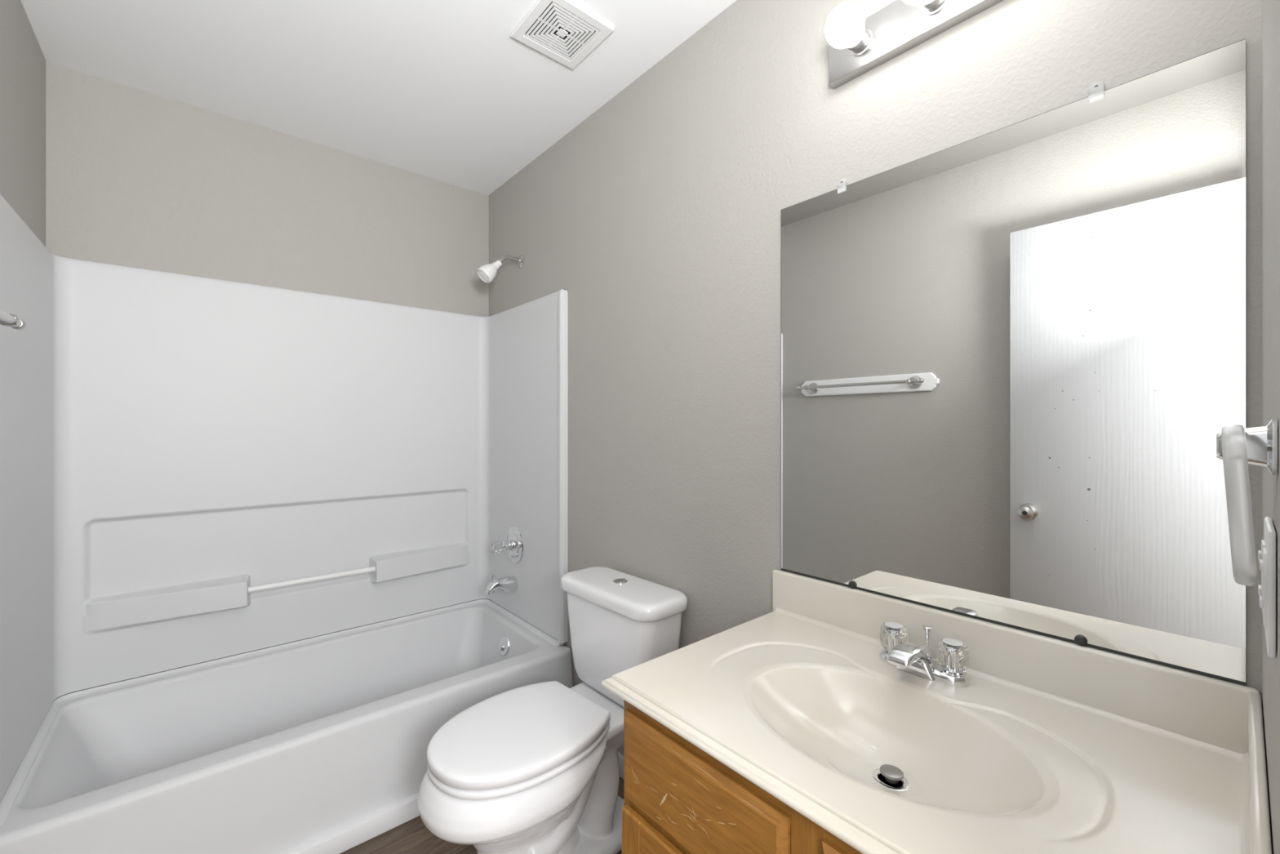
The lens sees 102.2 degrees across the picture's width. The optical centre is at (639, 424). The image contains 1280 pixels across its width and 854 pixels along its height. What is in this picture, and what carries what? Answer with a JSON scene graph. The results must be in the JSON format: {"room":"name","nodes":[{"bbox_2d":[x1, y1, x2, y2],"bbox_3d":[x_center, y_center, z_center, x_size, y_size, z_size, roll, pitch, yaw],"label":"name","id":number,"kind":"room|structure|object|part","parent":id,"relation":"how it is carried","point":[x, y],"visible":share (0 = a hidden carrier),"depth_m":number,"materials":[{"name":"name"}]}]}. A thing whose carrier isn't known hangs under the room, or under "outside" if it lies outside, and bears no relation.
{"room":"bathroom","nodes":[
{"label":"bathroom","id":0,"kind":"room"},
{"bbox_2d":[0,308,26,329],"bbox_3d":[-1.085,-0.205,0.773,0.108,0.087,0.725,0,0,-41],"label":"towel bar","id":1,"kind":"object","parent":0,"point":[6,319],"visible":1,"depth_m":1.01,"materials":[{"name":"white metal"}]},
{"bbox_3d":[-1.262,-0.205,0.993,0.091,0.062,0.062,0,0,-41],"label":"post","id":2,"kind":"part","parent":1,"relation":"part of","materials":[{"name":"silver metal"}]},
{"bbox_2d":[0,0,45,246],"bbox_3d":[-1.146,0.029,0.682,0.100,2.438,2.764,0,0,-41],"label":"wall","id":3,"kind":"structure","parent":0,"point":[22,59],"depth_m":1.46,"materials":[{"name":"grey paint"}]},
{"bbox_2d":[45,60,488,316],"bbox_3d":[-1.396,0.029,2.222,1.524,2.438,0.100,0,0,-41],"label":"wall","id":4,"kind":"structure","parent":0,"point":[135,177],"depth_m":2.02,"materials":[{"name":"grey paint"}]},
{"bbox_2d":[0,194,568,801],"bbox_3d":[-1.117,0.167,1.897,1.522,1.437,0.755,0,0,-41],"label":"tub surround","id":5,"kind":"object","parent":4,"relation":"attached to","point":[194,469],"visible":0.98,"depth_m":2.00,"materials":[{"name":"white plastic"}]},
{"bbox_2d":[484,574,518,595],"bbox_3d":[-0.636,0.727,2.359,0.142,0.096,0.064,0,0,-41],"label":"tub spout","id":6,"kind":"object","parent":5,"relation":"attached to","point":[506,584],"visible":1,"depth_m":2.34,"materials":[{"name":"silver metal"}]},
{"bbox_2d":[491,525,524,563],"bbox_3d":[-0.624,0.558,2.369,0.109,0.172,0.172,0,0,-41],"label":"shower valve","id":7,"kind":"object","parent":5,"relation":"attached to","point":[513,543],"visible":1,"depth_m":2.37,"materials":[{"name":"silver metal"}]},
{"bbox_3d":[-0.648,0.558,2.349,0.045,0.050,0.050,0,0,-41],"label":"valve knob","id":8,"kind":"part","parent":7,"relation":"part of","materials":[{"name":"clear plastic"}]},
{"bbox_2d":[21,0,736,195],"bbox_3d":[-0.529,-1.230,1.211,1.724,0.080,2.764,0,0,-41],"label":"ceiling","id":9,"kind":"structure","parent":0,"point":[444,91],"depth_m":1.71,"materials":[{"name":"white paint"}]},
{"bbox_2d":[511,0,613,69],"bbox_3d":[-0.235,-1.183,1.556,0.224,0.012,0.224,0,0,-41],"label":"ceiling vent","id":10,"kind":"object","parent":9,"relation":"in","point":[564,31],"visible":1,"depth_m":1.55,"materials":[{"name":"white plastic"}]},
{"bbox_2d":[340,776,623,853],"bbox_3d":[-0.112,1.273,0.494,2.424,0.050,4.396,0,0,-41],"label":"floor","id":11,"kind":"structure","parent":0,"point":[411,837],"depth_m":1.54,"materials":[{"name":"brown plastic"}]},
{"bbox_2d":[0,598,573,853],"bbox_3d":[-1.097,1.068,1.873,1.518,0.360,0.814,0,0,-41],"label":"bathtub","id":12,"kind":"object","parent":11,"relation":"on","point":[278,748],"visible":0.82,"depth_m":1.66,"materials":[{"name":"white plastic"}]},
{"bbox_2d":[280,792,419,853],"bbox_3d":[-0.829,1.218,1.559,1.499,0.060,0.034,0,0,-41],"label":"trim","id":13,"kind":"structure","parent":12,"relation":"attached to","point":[343,838],"depth_m":1.54,"materials":[{"name":"white paint"}]},
{"bbox_3d":[-0.605,0.990,2.313,0.031,0.082,0.084,0,0,-41],"label":"overflow plate","id":14,"kind":"part","parent":12,"relation":"part of","materials":[{"name":"silver metal"}]},
{"bbox_2d":[417,566,687,853],"bbox_3d":[-0.245,0.876,1.481,0.470,0.743,0.745,0,0,44],"label":"toilet","id":15,"kind":"object","parent":11,"relation":"on","point":[532,768],"visible":0.92,"depth_m":1.42,"materials":[{"name":"white ceramic"}]},
{"bbox_3d":[-0.334,0.858,1.400,0.370,0.021,0.454,0,0,44],"label":"seat","id":16,"kind":"part","parent":15,"relation":"part of","materials":[{"name":"white plastic"}]},
{"bbox_3d":[-0.334,0.828,1.400,0.374,0.032,0.458,0,0,44],"label":"lid","id":17,"kind":"part","parent":15,"relation":"part of","materials":[{"name":"white plastic"}]},
{"bbox_3d":[-0.257,1.056,1.479,0.385,0.385,0.725,0,0,44],"label":"bowl","id":18,"kind":"part","parent":15,"relation":"part of","materials":[{"name":"white ceramic"}]},
{"bbox_3d":[-0.064,0.535,1.667,0.204,0.049,0.466,0,0,-42],"label":"tank lid","id":19,"kind":"part","parent":15,"relation":"part of","materials":[{"name":"white ceramic"}]},
{"bbox_3d":[-0.061,0.709,1.670,0.172,0.305,0.426,0,0,-42],"label":"tank","id":20,"kind":"part","parent":15,"relation":"part of","materials":[{"name":"white ceramic"}]},
{"bbox_2d":[622,699,862,853],"bbox_3d":[0.418,0.874,0.852,0.548,0.747,0.782,0,0,-41],"label":"vanity cabinet","id":21,"kind":"object","parent":11,"relation":"on","point":[678,798],"visible":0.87,"depth_m":0.82,"materials":[{"name":"brown wood"}]},
{"bbox_3d":[0.085,0.942,0.834,0.017,0.462,0.351,0,0,-41],"label":"cabinet door","id":22,"kind":"part","parent":21,"relation":"part of","materials":[{"name":"brown wood"}]},
{"bbox_3d":[0.085,0.615,0.833,0.017,0.160,0.351,0,0,-41],"label":"drawer","id":23,"kind":"part","parent":21,"relation":"part of","materials":[{"name":"brown wood"}]},
{"bbox_3d":[0.344,0.615,0.531,0.017,0.160,0.346,0,0,-41],"label":"drawer","id":24,"kind":"part","parent":21,"relation":"part of","materials":[{"name":"brown wood"}]},
{"bbox_2d":[601,568,1271,853],"bbox_3d":[0.404,0.482,0.857,0.564,0.214,0.810,0,0,-41],"label":"countertop","id":25,"kind":"structure","parent":21,"relation":"on","point":[1051,745],"depth_m":0.81,"materials":[{"name":"beige stone"}]},
{"bbox_2d":[871,764,909,791],"bbox_3d":[0.413,0.579,0.852,0.057,0.018,0.057,0,0,-41],"label":"sink drain","id":26,"kind":"object","parent":25,"relation":"in","point":[891,775],"visible":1,"depth_m":0.84,"materials":[{"name":"silver metal"}]},
{"bbox_2d":[879,622,969,687],"bbox_3d":[0.517,0.436,0.976,0.148,0.078,0.161,0,0,-41],"label":"faucet","id":27,"kind":"object","parent":25,"relation":"on","point":[950,668],"visible":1,"depth_m":0.95,"materials":[{"name":"silver metal"}]},
{"bbox_3d":[0.512,0.429,1.041,0.051,0.048,0.051,0,0,-41],"label":"handle","id":28,"kind":"part","parent":27,"relation":"part of","materials":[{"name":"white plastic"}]},
{"bbox_3d":[0.513,0.440,0.972,0.136,0.058,0.047,0,0,-41],"label":"spout","id":29,"kind":"part","parent":27,"relation":"part of","materials":[{"name":"silver metal"}]},
{"bbox_3d":[0.541,0.458,0.996,0.050,0.033,0.072,0,0,-41],"label":"spout","id":30,"kind":"part","parent":27,"relation":"part of","materials":[{"name":"silver metal"}]},
{"bbox_3d":[0.546,0.467,1.000,0.054,0.017,0.161,0,0,-41],"label":"plate","id":31,"kind":"part","parent":27,"relation":"part of","materials":[{"name":"silver metal"}]},
{"bbox_3d":[0.567,0.431,1.018,0.018,0.068,0.018,0,0,-41],"label":"lift rod","id":32,"kind":"part","parent":27,"relation":"part of","materials":[{"name":"silver metal"}]},
{"bbox_3d":[0.581,0.429,0.960,0.051,0.048,0.051,0,0,-41],"label":"handle","id":33,"kind":"part","parent":27,"relation":"part of","materials":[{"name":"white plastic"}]},
{"bbox_2d":[488,0,1262,755],"bbox_3d":[0.087,0.029,1.739,0.100,2.438,2.764,0,0,-41],"label":"wall","id":34,"kind":"structure","parent":0,"point":[658,215],"depth_m":1.46,"materials":[{"name":"grey paint"}]},
{"bbox_2d":[476,254,524,283],"bbox_3d":[-0.633,-0.713,2.341,0.210,0.160,0.077,0,0,-41],"label":"shower","id":35,"kind":"object","parent":34,"relation":"attached to","point":[486,273],"visible":1,"depth_m":2.30,"materials":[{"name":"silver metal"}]},
{"bbox_3d":[-0.600,-0.748,2.370,0.121,0.056,0.019,0,0,-41],"label":"arm","id":36,"kind":"part","parent":35,"relation":"part of","materials":[{"name":"silver metal"}]},
{"bbox_2d":[617,751,623,779],"bbox_3d":[0.026,1.210,1.724,0.012,0.075,0.985,0,0,-41],"label":"baseboard","id":37,"kind":"structure","parent":34,"relation":"attached to","point":[620,756],"depth_m":1.82,"materials":[{"name":"white paint"}]},
{"bbox_2d":[824,0,1002,88],"bbox_3d":[0.558,-0.846,1.003,0.141,0.102,0.462,0,0,-41],"label":"vanity light","id":38,"kind":"object","parent":34,"relation":"attached to","point":[858,45],"visible":1,"depth_m":1.08,"materials":[{"name":"silver metal"}]},
{"bbox_3d":[0.441,-0.846,1.101,0.090,0.080,0.080,0,0,-41],"label":"globe bulb","id":39,"kind":"part","parent":38,"relation":"part of","materials":[{"name":"white glass"}]},
{"bbox_2d":[846,25,873,56],"bbox_3d":[0.479,-0.846,1.134,0.036,0.051,0.051,0,0,-41],"label":"socket","id":40,"kind":"object","parent":38,"relation":"attached to","point":[864,46],"depth_m":1.13,"materials":[{"name":"silver metal"}]},
{"bbox_3d":[0.539,-0.846,0.985,0.090,0.080,0.080,0,0,-41],"label":"globe bulb","id":41,"kind":"part","parent":38,"relation":"part of","materials":[{"name":"white glass"}]},
{"bbox_2d":[920,0,948,15],"bbox_3d":[0.578,-0.846,1.019,0.036,0.051,0.051,0,0,-41],"label":"socket","id":42,"kind":"object","parent":38,"relation":"attached to","point":[931,7],"depth_m":1.02,"materials":[{"name":"silver metal"}]},
{"bbox_2d":[781,38,1246,685],"bbox_3d":[0.616,-0.099,1.035,0.013,0.950,0.778,0,0,-41],"label":"wall mirror","id":43,"kind":"object","parent":34,"relation":"attached to","point":[1013,356],"visible":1,"depth_m":0.92,"materials":[{"name":"silver mirror"}]},
{"bbox_2d":[772,568,1259,753],"bbox_3d":[0.611,0.435,1.034,0.020,0.120,0.807,0,0,-41],"label":"backsplash","id":44,"kind":"structure","parent":34,"relation":"attached to","point":[1210,710],"depth_m":0.89,"materials":[{"name":"beige stone"}]},
{"bbox_2d":[1262,0,1279,853],"bbox_3d":[0.337,0.029,0.200,1.524,2.438,0.100,0,0,-41],"label":"wall","id":45,"kind":"structure","parent":0,"point":[1270,8],"depth_m":0.48,"materials":[{"name":"grey paint"}]},
{"bbox_2d":[1216,419,1277,586],"bbox_3d":[0.498,0.060,0.425,0.127,0.129,0.032,0,0,-41],"label":"towel ring","id":46,"kind":"object","parent":45,"relation":"attached to","point":[1238,446],"visible":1,"depth_m":0.39,"materials":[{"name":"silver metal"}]},
{"bbox_2d":[1257,516,1276,657],"bbox_3d":[0.540,0.136,0.445,0.104,0.101,0.008,0,0,-41],"label":"wall outlet","id":47,"kind":"object","parent":45,"relation":"attached to","point":[1267,557],"visible":1,"depth_m":0.41,"materials":[{"name":"white plastic"}]},
{"bbox_3d":[0.541,0.136,0.444,0.104,0.101,0.004,0,0,-41],"label":"plate","id":48,"kind":"part","parent":47,"relation":"part of","materials":[{"name":"white plastic"}]}
]}

